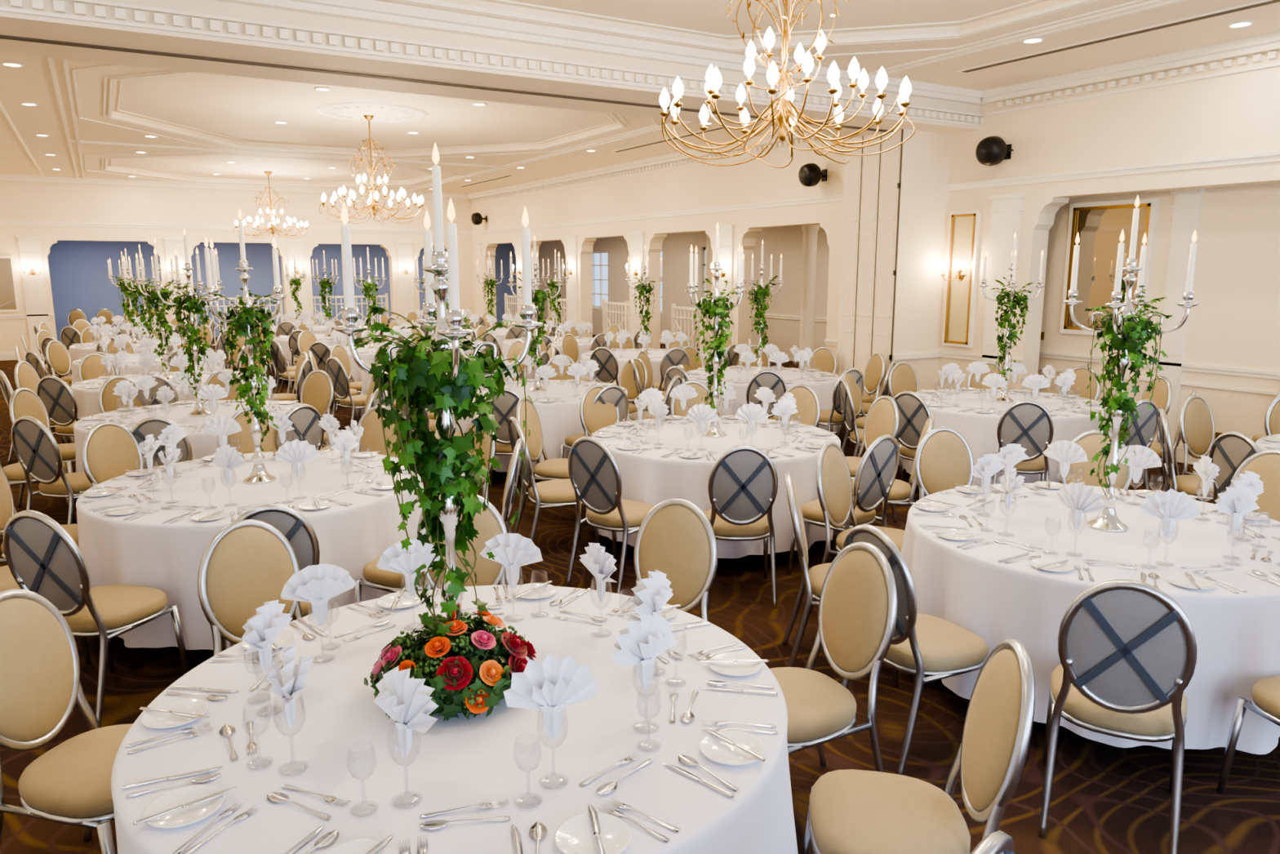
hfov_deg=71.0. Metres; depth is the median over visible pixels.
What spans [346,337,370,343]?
banquet chair
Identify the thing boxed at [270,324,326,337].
banquet table
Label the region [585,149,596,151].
recessed light
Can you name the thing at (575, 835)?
plate
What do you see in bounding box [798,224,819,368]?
column
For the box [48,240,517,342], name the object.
wall
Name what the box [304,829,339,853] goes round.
spoon
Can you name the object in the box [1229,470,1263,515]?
folded napkin
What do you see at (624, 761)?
fork
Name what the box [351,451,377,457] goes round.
plate
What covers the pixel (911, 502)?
table knife
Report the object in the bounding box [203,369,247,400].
banquet chair
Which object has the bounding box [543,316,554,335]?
banquet chair
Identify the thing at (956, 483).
table knife
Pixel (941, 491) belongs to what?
fork
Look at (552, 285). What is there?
ivy garland
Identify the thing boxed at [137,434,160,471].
folded napkin
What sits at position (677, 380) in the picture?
banquet chair
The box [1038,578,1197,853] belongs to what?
banquet chair
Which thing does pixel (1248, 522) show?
spoon
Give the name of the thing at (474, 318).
place settings
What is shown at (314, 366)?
banquet chair
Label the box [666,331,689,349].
banquet chair
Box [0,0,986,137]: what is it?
ceiling beam
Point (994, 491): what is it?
spoon
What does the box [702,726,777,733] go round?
fork
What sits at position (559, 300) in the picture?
balustrade
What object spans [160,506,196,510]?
spoon
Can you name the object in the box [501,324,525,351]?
banquet chair
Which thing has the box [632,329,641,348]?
banquet chair
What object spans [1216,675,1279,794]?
banquet chair
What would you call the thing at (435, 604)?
spoon
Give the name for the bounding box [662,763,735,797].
table knife
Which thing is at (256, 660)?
fork
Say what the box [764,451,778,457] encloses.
plate
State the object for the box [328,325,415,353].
place settings
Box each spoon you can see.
[89,487,125,489]
[91,503,135,511]
[126,772,220,797]
[128,493,142,502]
[136,477,155,486]
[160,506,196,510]
[164,691,227,701]
[169,511,201,523]
[180,463,208,471]
[218,724,238,760]
[237,506,256,510]
[248,659,283,690]
[266,791,332,820]
[289,622,315,639]
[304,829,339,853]
[320,490,348,498]
[333,619,389,637]
[359,462,374,467]
[360,488,385,494]
[365,474,377,482]
[418,816,510,831]
[431,588,438,608]
[461,604,502,610]
[528,821,546,853]
[549,587,579,604]
[558,609,607,621]
[595,758,653,794]
[666,648,683,658]
[670,619,702,624]
[678,754,739,791]
[680,689,698,722]
[706,680,773,688]
[920,499,956,506]
[923,527,967,530]
[959,515,973,527]
[965,497,986,506]
[977,484,999,493]
[993,538,1035,551]
[1004,555,1040,563]
[1013,492,1044,494]
[1083,561,1137,569]
[1147,572,1159,588]
[1192,568,1234,573]
[1241,525,1266,537]
[1242,521,1279,524]
[1252,568,1279,581]
[1260,550,1273,561]
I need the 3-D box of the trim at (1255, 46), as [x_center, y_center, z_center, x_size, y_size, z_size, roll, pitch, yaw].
[-2.694,-3.316,10.486,11.300,1.050,26.500,-6,12,-30]
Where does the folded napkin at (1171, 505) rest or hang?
in the wine glass
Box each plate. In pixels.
[83,488,118,497]
[104,505,142,515]
[124,468,156,475]
[140,697,208,728]
[142,784,224,827]
[191,511,227,520]
[201,455,213,461]
[241,630,295,649]
[298,501,332,510]
[322,839,394,853]
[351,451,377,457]
[371,481,393,489]
[377,591,423,608]
[512,582,556,599]
[554,812,631,853]
[595,432,617,437]
[614,421,635,426]
[616,444,640,449]
[631,603,677,618]
[663,415,683,419]
[678,452,703,458]
[699,729,764,764]
[707,652,761,675]
[723,414,737,419]
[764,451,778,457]
[777,420,799,425]
[804,443,823,448]
[810,431,833,435]
[915,502,949,511]
[936,528,973,540]
[955,485,982,493]
[1029,558,1073,572]
[1034,480,1065,488]
[1132,489,1155,497]
[1165,573,1215,589]
[1241,511,1268,519]
[1270,565,1279,574]
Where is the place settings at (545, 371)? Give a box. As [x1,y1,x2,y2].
[472,354,624,402]
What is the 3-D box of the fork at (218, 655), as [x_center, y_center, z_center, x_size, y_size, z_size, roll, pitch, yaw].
[-1.256,0.729,2.862,0.200,0.007,0.024,1,10,3]
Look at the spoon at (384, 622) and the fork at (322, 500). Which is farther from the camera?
the fork at (322, 500)
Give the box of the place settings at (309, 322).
[278,317,375,340]
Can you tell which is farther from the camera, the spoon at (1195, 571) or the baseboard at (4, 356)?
the baseboard at (4, 356)
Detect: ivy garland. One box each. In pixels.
[112,274,134,320]
[115,275,140,334]
[127,278,158,338]
[141,279,173,369]
[167,282,211,400]
[213,288,280,458]
[288,271,304,319]
[315,272,336,322]
[346,301,535,647]
[355,273,378,338]
[418,276,447,302]
[481,272,498,318]
[517,277,552,367]
[545,273,566,331]
[632,274,656,337]
[693,278,741,413]
[746,275,778,358]
[990,276,1032,381]
[1084,284,1173,496]
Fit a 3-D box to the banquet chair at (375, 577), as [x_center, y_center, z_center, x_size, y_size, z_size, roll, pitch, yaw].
[-1.141,0.689,4.663,0.564,0.991,0.467,6,12,33]
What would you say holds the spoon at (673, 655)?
on the banquet table at (462, 762)
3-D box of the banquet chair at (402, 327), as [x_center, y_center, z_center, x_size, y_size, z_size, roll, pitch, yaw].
[-4.465,-1.322,16.068,0.564,0.991,0.467,3,10,15]
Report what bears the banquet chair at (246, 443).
on the floor
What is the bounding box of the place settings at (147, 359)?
[71,346,241,390]
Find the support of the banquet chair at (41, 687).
on the floor
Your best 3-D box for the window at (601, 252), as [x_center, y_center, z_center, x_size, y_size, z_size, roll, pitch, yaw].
[-1.161,-4.402,26.866,0.060,1.700,1.200,-6,12,-30]
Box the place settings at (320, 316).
[270,311,326,330]
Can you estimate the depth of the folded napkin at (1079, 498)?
3.84 m
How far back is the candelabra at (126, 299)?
17.13 m
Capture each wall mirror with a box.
[0,255,19,311]
[1059,197,1159,337]
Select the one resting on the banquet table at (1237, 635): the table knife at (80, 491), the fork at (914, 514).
the fork at (914, 514)
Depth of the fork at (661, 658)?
2.83 m
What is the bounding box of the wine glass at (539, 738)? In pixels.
[513,737,542,803]
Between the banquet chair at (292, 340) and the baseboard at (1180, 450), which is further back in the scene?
the banquet chair at (292, 340)
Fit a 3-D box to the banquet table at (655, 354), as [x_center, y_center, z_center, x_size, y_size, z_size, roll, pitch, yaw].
[0.083,-0.683,13.093,1.861,0.762,1.881,7,12,35]
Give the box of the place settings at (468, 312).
[404,308,471,325]
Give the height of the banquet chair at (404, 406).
0.991 m
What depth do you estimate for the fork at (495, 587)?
3.37 m
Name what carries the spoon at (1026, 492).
on the banquet table at (1237, 635)
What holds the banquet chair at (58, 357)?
on the floor
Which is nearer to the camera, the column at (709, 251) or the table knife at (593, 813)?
the table knife at (593, 813)
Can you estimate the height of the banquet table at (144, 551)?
0.762 m
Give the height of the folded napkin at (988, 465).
0.206 m
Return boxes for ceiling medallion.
[231,167,305,175]
[315,102,427,122]
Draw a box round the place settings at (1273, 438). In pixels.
[1259,435,1279,449]
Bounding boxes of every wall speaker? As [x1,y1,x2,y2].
[471,212,487,225]
[798,163,826,186]
[975,136,1013,165]
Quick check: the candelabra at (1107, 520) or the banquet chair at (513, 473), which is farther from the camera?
the banquet chair at (513, 473)
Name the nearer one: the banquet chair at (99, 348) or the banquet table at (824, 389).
the banquet table at (824, 389)
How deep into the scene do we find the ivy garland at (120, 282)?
17.08 m
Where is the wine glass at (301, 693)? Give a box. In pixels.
[273,693,308,776]
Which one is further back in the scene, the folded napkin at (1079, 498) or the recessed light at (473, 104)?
the recessed light at (473, 104)
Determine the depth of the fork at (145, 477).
5.26 m
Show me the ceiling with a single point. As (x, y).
(240, 108)
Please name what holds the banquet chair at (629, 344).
on the floor
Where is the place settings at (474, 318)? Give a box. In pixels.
[463,313,522,333]
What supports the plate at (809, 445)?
on the banquet table at (647, 477)
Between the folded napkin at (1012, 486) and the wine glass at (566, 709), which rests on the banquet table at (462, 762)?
the wine glass at (566, 709)
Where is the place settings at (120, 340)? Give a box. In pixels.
[73,332,190,364]
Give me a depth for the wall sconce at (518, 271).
21.91 m
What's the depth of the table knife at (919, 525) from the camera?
4.30 m
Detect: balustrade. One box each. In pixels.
[195,295,283,345]
[312,293,388,333]
[504,293,517,315]
[547,295,566,324]
[602,299,629,333]
[671,303,711,364]
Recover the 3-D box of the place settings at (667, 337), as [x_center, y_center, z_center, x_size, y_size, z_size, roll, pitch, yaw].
[0.068,-1.216,12.994,1.791,0.320,1.790,2,10,13]
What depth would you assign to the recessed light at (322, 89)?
10.33 m
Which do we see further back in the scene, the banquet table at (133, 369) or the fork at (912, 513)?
the banquet table at (133, 369)
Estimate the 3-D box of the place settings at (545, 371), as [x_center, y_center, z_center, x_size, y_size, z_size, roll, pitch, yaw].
[-1.039,-0.527,9.082,1.791,0.320,1.790,0,10,-2]
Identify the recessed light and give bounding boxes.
[0,62,23,67]
[19,102,38,106]
[34,133,49,136]
[44,153,57,155]
[134,151,146,153]
[143,134,157,137]
[273,120,288,124]
[313,87,331,91]
[406,131,419,133]
[471,102,487,106]
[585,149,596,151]
[1021,36,1044,44]
[1226,20,1254,28]
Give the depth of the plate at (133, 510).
4.56 m
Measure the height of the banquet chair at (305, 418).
0.991 m
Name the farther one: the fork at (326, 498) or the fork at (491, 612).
the fork at (326, 498)
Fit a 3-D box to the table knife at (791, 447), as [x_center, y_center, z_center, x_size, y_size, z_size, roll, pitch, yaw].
[1.106,0.156,6.111,0.021,0.007,0.218,-7,12,-35]
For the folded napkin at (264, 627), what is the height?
0.206 m
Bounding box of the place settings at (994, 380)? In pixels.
[913,360,1106,416]
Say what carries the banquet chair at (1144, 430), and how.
on the floor
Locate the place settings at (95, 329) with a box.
[71,322,175,348]
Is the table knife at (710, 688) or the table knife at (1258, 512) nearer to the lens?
the table knife at (710, 688)
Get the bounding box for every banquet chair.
[0,369,75,463]
[0,461,75,524]
[0,465,78,562]
[0,564,91,664]
[0,589,133,853]
[3,510,189,727]
[8,387,76,508]
[11,415,91,524]
[13,360,70,443]
[14,346,69,386]
[20,333,64,377]
[25,350,71,429]
[33,324,69,364]
[35,329,60,377]
[35,375,79,435]
[38,321,53,364]
[40,336,71,386]
[45,340,71,385]
[60,325,80,351]
[67,309,86,326]
[72,319,91,333]
[78,352,115,381]
[80,326,103,343]
[81,421,143,486]
[92,351,119,375]
[95,308,114,331]
[95,336,126,353]
[97,375,142,413]
[105,336,135,354]
[113,326,139,339]
[122,317,143,327]
[123,308,140,320]
[130,416,192,469]
[133,374,178,406]
[140,324,159,339]
[142,307,159,327]
[162,348,193,372]
[163,349,199,372]
[166,333,182,351]
[169,317,186,326]
[172,323,190,334]
[177,336,202,350]
[196,324,213,348]
[197,519,302,656]
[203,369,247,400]
[204,318,212,349]
[208,320,214,347]
[215,329,229,368]
[222,503,319,651]
[223,330,234,368]
[225,336,244,371]
[226,407,277,453]
[235,345,246,370]
[237,335,274,378]
[239,351,267,373]
[242,371,267,399]
[251,330,288,380]
[256,322,271,373]
[267,351,308,402]
[269,335,296,393]
[269,338,295,393]
[275,320,297,337]
[275,404,324,450]
[288,329,303,388]
[292,320,313,333]
[294,359,311,403]
[297,330,318,357]
[299,314,317,324]
[300,369,333,417]
[307,341,352,412]
[308,351,359,423]
[320,389,383,451]
[321,378,378,447]
[325,356,384,429]
[326,319,343,332]
[329,344,362,415]
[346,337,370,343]
[354,331,364,340]
[354,473,477,603]
[357,404,407,457]
[362,317,370,330]
[373,315,386,342]
[374,341,401,363]
[379,312,387,333]
[383,382,439,463]
[386,315,399,327]
[386,320,399,340]
[386,380,427,413]
[395,325,405,341]
[401,395,464,479]
[404,311,420,322]
[410,327,425,344]
[419,494,507,590]
[420,324,428,336]
[426,404,436,420]
[462,315,480,328]
[462,324,483,355]
[462,338,473,355]
[462,414,496,499]
[468,315,485,327]
[475,325,502,356]
[481,311,493,328]
[482,332,524,377]
[482,388,541,501]
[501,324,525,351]
[501,438,525,584]
[502,315,520,328]
[506,340,528,380]
[508,417,599,544]
[515,397,581,532]
[529,334,553,378]
[532,351,549,379]
[537,337,546,354]
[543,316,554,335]
[546,342,590,381]
[546,354,575,380]
[547,323,559,337]
[547,344,555,359]
[558,324,579,337]
[560,333,581,377]
[560,384,628,457]
[565,436,655,594]
[579,384,619,436]
[589,333,611,350]
[589,346,634,404]
[605,323,621,339]
[610,332,635,349]
[618,357,647,416]
[628,358,663,411]
[629,364,685,421]
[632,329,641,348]
[633,498,717,621]
[635,350,665,399]
[652,346,689,391]
[661,375,682,417]
[663,365,719,415]
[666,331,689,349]
[670,380,712,416]
[677,346,703,371]
[703,444,777,608]
[719,334,733,366]
[723,343,738,367]
[738,344,769,366]
[746,338,751,346]
[746,369,786,419]
[769,542,897,772]
[777,383,820,426]
[782,471,898,687]
[786,434,899,575]
[802,638,1035,853]
[807,346,836,373]
[809,440,904,613]
[817,367,864,457]
[837,360,895,437]
[837,377,903,480]
[840,524,987,774]
[841,367,866,447]
[845,395,899,522]
[851,413,934,508]
[861,352,884,417]
[888,361,919,398]
[893,391,930,492]
[914,426,973,499]
[967,361,1007,389]
[970,830,1015,853]
[991,400,1053,484]
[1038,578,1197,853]
[1059,366,1100,400]
[1059,429,1132,488]
[1111,376,1172,483]
[1119,399,1158,489]
[1150,388,1197,475]
[1157,408,1219,501]
[1178,394,1214,502]
[1208,431,1261,503]
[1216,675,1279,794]
[1229,448,1279,521]
[1252,391,1279,442]
[1264,395,1279,435]
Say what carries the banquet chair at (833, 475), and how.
on the floor
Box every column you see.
[705,233,712,364]
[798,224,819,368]
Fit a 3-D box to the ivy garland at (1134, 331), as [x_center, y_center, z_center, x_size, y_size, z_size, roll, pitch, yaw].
[2.255,-0.160,4.185,0.353,0.984,0.369,8,13,39]
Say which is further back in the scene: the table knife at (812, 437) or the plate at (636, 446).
the table knife at (812, 437)
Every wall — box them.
[0,180,475,351]
[471,49,1279,391]
[537,225,829,361]
[835,128,951,417]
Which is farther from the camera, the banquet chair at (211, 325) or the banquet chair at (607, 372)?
the banquet chair at (211, 325)
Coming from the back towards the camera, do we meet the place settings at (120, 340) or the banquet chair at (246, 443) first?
the place settings at (120, 340)
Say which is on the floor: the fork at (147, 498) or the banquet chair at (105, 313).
the banquet chair at (105, 313)
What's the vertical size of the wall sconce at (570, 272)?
0.244 m
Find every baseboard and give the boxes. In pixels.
[0,351,26,360]
[1176,444,1208,464]
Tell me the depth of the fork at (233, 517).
4.45 m
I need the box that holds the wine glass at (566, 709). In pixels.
[537,709,568,780]
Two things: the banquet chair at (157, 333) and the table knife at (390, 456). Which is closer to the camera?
the table knife at (390, 456)
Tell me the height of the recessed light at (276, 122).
0.012 m
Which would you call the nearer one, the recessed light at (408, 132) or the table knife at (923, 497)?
the table knife at (923, 497)
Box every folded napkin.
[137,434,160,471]
[157,423,187,454]
[157,442,180,481]
[202,416,241,446]
[211,444,244,484]
[241,600,292,674]
[265,641,313,728]
[268,412,294,443]
[275,439,319,477]
[280,563,356,626]
[318,413,341,444]
[330,429,359,465]
[345,420,364,453]
[373,666,438,756]
[376,539,444,595]
[480,533,542,587]
[503,653,597,738]
[579,542,617,602]
[609,611,677,688]
[630,568,673,616]
[633,393,648,421]
[637,387,664,413]
[650,399,669,428]
[669,384,697,409]
[686,403,718,433]
[718,383,737,408]
[735,402,768,432]
[754,386,777,412]
[771,397,797,426]
[779,391,795,419]
[970,453,1004,493]
[996,443,1028,479]
[999,467,1025,511]
[1043,440,1087,477]
[1053,481,1106,529]
[1118,444,1161,483]
[1139,488,1199,537]
[1192,455,1219,497]
[1213,484,1259,532]
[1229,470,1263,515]
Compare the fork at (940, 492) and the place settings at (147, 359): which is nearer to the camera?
the fork at (940, 492)
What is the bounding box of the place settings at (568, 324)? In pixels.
[504,320,593,345]
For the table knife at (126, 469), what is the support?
on the plate at (131, 473)
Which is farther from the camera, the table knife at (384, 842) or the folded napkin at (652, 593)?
the folded napkin at (652, 593)
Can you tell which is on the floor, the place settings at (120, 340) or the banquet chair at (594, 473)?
the banquet chair at (594, 473)
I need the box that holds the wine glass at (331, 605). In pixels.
[307,604,334,663]
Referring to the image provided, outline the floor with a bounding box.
[0,327,1279,853]
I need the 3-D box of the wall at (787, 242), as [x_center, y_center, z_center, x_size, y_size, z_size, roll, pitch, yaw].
[-0.075,-3.469,21.574,3.820,3.300,20.750,-6,12,-30]
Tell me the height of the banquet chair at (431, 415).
0.991 m
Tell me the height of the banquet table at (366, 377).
0.762 m
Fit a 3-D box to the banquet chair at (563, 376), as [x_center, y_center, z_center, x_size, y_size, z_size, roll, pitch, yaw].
[-0.927,-0.321,10.390,0.467,0.991,0.564,0,10,1]
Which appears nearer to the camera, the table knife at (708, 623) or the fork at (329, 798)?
the fork at (329, 798)
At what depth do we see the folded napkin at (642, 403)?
6.55 m
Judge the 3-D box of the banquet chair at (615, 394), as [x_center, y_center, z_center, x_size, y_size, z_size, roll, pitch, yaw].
[-0.400,0.082,8.106,0.467,0.991,0.564,-7,12,-35]
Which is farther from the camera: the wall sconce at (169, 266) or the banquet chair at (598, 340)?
the wall sconce at (169, 266)
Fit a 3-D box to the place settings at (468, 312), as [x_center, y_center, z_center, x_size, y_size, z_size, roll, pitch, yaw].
[-4.434,-2.499,20.268,1.791,0.320,1.790,-2,10,-12]
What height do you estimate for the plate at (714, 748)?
0.014 m
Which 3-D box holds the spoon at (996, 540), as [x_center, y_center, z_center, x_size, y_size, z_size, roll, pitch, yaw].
[1.667,0.526,4.005,0.041,0.008,0.200,-7,12,-35]
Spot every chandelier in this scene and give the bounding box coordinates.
[233,171,311,239]
[319,115,427,224]
[659,0,915,168]
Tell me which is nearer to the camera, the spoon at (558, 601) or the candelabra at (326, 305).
the spoon at (558, 601)
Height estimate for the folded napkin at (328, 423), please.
0.206 m
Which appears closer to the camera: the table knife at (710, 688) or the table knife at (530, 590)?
the table knife at (710, 688)
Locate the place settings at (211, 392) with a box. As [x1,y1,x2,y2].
[76,370,301,431]
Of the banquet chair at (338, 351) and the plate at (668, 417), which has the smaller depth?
the plate at (668, 417)
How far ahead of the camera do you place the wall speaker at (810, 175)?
12.41 m
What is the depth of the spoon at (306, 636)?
3.03 m
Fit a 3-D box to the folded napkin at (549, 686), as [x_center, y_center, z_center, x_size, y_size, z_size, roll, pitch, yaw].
[-0.210,0.640,2.135,0.225,0.206,0.111,-3,10,-14]
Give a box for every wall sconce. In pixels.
[22,263,42,275]
[168,264,185,275]
[290,264,305,274]
[400,264,413,274]
[512,264,520,274]
[563,263,572,275]
[625,263,637,275]
[710,262,725,277]
[940,259,966,280]
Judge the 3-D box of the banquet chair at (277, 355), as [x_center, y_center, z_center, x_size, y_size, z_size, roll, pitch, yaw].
[-5.069,-0.806,13.140,0.467,0.991,0.564,10,14,43]
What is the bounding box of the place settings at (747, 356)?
[685,343,838,383]
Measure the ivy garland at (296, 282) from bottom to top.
1.014 m
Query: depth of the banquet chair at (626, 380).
10.16 m
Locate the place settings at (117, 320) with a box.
[80,315,168,336]
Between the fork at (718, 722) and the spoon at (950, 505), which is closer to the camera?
the fork at (718, 722)
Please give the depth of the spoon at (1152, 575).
3.59 m
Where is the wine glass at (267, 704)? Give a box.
[245,703,273,769]
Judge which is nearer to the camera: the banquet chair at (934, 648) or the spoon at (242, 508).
the banquet chair at (934, 648)
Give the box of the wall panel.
[942,209,981,347]
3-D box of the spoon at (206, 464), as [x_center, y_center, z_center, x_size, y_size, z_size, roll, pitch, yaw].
[-2.763,0.249,5.574,0.041,0.008,0.200,5,11,25]
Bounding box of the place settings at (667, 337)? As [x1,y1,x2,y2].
[582,329,704,359]
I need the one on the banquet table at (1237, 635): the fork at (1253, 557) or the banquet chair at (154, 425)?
the fork at (1253, 557)
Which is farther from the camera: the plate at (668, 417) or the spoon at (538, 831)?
the plate at (668, 417)
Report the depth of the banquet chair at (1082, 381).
9.23 m
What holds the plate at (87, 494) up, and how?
on the banquet table at (144, 551)
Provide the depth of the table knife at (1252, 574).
3.58 m
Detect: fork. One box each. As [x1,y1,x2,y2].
[80,494,122,502]
[83,495,124,502]
[111,477,146,479]
[116,476,146,478]
[123,508,154,519]
[124,722,210,747]
[127,726,213,754]
[129,508,161,519]
[140,493,152,500]
[145,478,162,485]
[167,505,202,507]
[172,799,245,853]
[182,802,262,853]
[208,658,272,662]
[214,654,276,657]
[230,511,235,521]
[237,502,279,507]
[246,720,257,755]
[260,663,297,690]
[280,783,351,805]
[311,488,342,497]
[319,499,348,506]
[324,497,352,504]
[342,623,396,641]
[346,605,383,618]
[355,602,390,615]
[399,837,410,853]
[417,834,428,853]
[420,798,509,817]
[462,612,503,615]
[493,585,502,603]
[502,584,511,602]
[549,614,602,625]
[578,751,642,786]
[597,801,670,842]
[604,795,680,831]
[606,597,633,615]
[617,603,634,616]
[657,654,670,663]
[669,687,678,723]
[688,641,738,657]
[693,645,746,660]
[702,719,776,727]
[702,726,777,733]
[911,512,952,515]
[914,514,955,516]
[940,492,975,497]
[941,490,977,496]
[956,537,985,547]
[962,540,993,549]
[971,515,983,526]
[977,500,993,507]
[1001,537,1042,549]
[1015,494,1049,497]
[1022,483,1044,490]
[1074,564,1084,580]
[1081,564,1094,581]
[1083,558,1136,565]
[1116,488,1124,496]
[1124,488,1130,496]
[1180,564,1227,568]
[1194,574,1239,593]
[1199,573,1248,591]
[1227,524,1254,537]
[1249,546,1259,559]
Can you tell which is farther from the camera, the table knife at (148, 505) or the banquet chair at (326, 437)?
the banquet chair at (326, 437)
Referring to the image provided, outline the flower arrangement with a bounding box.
[363,609,536,720]
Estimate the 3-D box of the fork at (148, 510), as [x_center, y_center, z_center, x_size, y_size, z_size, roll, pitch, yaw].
[-2.520,0.438,4.511,0.024,0.007,0.200,2,10,10]
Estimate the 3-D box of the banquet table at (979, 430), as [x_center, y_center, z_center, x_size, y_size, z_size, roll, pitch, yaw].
[3.403,0.138,8.437,1.881,0.762,1.861,0,10,-1]
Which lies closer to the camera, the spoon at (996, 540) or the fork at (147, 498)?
the spoon at (996, 540)
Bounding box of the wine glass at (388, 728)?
[387,728,422,808]
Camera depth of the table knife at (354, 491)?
4.92 m
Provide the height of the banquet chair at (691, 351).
0.991 m
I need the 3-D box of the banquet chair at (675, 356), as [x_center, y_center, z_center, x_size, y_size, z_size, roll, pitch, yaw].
[0.389,-0.583,11.875,0.467,0.991,0.564,-3,10,-17]
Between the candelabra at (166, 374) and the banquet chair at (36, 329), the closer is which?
the candelabra at (166, 374)
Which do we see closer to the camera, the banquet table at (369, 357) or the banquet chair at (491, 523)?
the banquet chair at (491, 523)
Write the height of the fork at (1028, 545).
0.007 m
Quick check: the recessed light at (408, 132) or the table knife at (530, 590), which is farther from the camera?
the recessed light at (408, 132)
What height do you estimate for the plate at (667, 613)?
0.014 m
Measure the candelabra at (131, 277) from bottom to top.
1.547 m
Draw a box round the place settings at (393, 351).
[368,337,485,365]
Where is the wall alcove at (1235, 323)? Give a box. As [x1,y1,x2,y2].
[1037,182,1279,444]
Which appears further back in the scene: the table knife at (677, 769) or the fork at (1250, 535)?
the fork at (1250, 535)
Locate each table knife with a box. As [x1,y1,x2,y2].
[80,491,119,492]
[87,502,134,510]
[91,486,132,488]
[99,505,148,513]
[121,765,222,788]
[124,469,154,473]
[132,786,236,825]
[139,706,209,718]
[162,511,193,523]
[168,684,239,692]
[196,508,224,520]
[271,642,278,650]
[284,823,324,853]
[297,617,328,636]
[313,499,320,509]
[350,450,379,455]
[354,491,382,496]
[363,456,394,462]
[365,832,394,853]
[374,482,393,485]
[383,472,417,474]
[390,587,405,610]
[511,823,523,853]
[513,580,552,598]
[559,587,591,608]
[587,803,605,853]
[615,444,640,448]
[623,604,680,613]
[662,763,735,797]
[671,622,711,631]
[698,659,768,662]
[701,727,766,761]
[703,687,777,694]
[791,447,814,453]
[812,437,837,439]
[911,502,954,509]
[919,524,964,528]
[923,497,959,505]
[932,532,980,535]
[955,483,983,493]
[989,485,1004,493]
[997,551,1029,561]
[1035,559,1069,568]
[1045,479,1049,488]
[1135,489,1161,494]
[1140,571,1146,582]
[1184,571,1201,590]
[1226,511,1267,514]
[1242,570,1279,585]
[1246,524,1279,526]
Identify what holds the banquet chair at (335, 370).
on the floor
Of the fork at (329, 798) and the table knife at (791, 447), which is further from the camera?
the table knife at (791, 447)
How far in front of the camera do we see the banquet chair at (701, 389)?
8.09 m
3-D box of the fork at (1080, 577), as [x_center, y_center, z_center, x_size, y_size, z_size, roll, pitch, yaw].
[1.787,0.589,3.655,0.024,0.007,0.200,4,11,20]
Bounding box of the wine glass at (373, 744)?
[346,744,378,816]
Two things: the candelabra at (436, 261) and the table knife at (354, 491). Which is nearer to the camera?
the candelabra at (436, 261)
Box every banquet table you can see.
[69,339,162,386]
[71,353,225,384]
[71,371,243,420]
[73,400,321,471]
[75,450,423,649]
[101,330,168,339]
[111,584,798,853]
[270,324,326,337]
[275,333,381,366]
[311,343,427,395]
[360,364,507,417]
[402,322,448,328]
[453,379,629,476]
[472,328,533,349]
[502,337,592,379]
[581,348,707,404]
[586,416,840,559]
[688,366,839,434]
[898,388,1111,485]
[900,483,1279,754]
[1255,434,1279,450]
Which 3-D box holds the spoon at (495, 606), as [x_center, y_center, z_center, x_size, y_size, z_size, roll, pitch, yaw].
[-0.597,0.658,3.258,0.200,0.008,0.041,-3,10,-15]
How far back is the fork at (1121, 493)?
4.93 m
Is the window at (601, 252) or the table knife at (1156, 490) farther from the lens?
the window at (601, 252)
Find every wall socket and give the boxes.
[1040,332,1044,339]
[1214,431,1223,439]
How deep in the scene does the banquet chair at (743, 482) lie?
5.24 m
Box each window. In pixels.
[591,250,608,308]
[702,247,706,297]
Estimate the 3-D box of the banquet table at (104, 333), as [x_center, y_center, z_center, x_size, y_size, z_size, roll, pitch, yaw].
[-9.802,-1.431,17.336,1.861,0.762,1.881,6,12,32]
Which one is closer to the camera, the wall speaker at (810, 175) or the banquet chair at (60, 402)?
the banquet chair at (60, 402)
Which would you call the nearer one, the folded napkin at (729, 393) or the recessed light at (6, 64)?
the folded napkin at (729, 393)
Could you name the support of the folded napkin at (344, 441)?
in the wine glass
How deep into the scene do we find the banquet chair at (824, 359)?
11.53 m
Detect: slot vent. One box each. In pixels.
[457,174,514,186]
[611,125,724,152]
[955,0,1279,73]
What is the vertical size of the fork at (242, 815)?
0.007 m
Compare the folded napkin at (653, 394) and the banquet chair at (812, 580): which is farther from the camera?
the folded napkin at (653, 394)
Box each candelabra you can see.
[106,251,137,323]
[109,248,147,344]
[122,244,161,348]
[134,238,182,381]
[152,228,224,416]
[201,208,286,484]
[284,253,306,320]
[311,250,339,337]
[333,142,542,622]
[353,247,386,348]
[413,242,448,328]
[475,252,503,331]
[506,235,564,391]
[541,249,569,341]
[625,246,663,354]
[684,222,746,437]
[742,240,784,375]
[978,232,1044,402]
[1062,195,1199,532]
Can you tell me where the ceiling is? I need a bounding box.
[0,0,1279,194]
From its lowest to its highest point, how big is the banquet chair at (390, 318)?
0.991 m
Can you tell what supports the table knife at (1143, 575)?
on the banquet table at (1237, 635)
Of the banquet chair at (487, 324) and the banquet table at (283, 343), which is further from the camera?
the banquet chair at (487, 324)
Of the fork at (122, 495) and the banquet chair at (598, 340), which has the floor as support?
the banquet chair at (598, 340)
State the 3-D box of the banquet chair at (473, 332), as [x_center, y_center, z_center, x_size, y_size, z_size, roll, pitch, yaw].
[-3.154,-1.430,16.679,0.467,0.991,0.564,2,10,9]
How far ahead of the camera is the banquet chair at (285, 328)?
17.36 m
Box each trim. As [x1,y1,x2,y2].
[0,0,1187,192]
[0,31,1279,234]
[0,312,1279,395]
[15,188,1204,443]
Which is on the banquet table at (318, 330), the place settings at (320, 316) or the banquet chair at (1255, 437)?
the place settings at (320, 316)
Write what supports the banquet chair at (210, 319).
on the floor
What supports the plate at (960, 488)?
on the banquet table at (1237, 635)

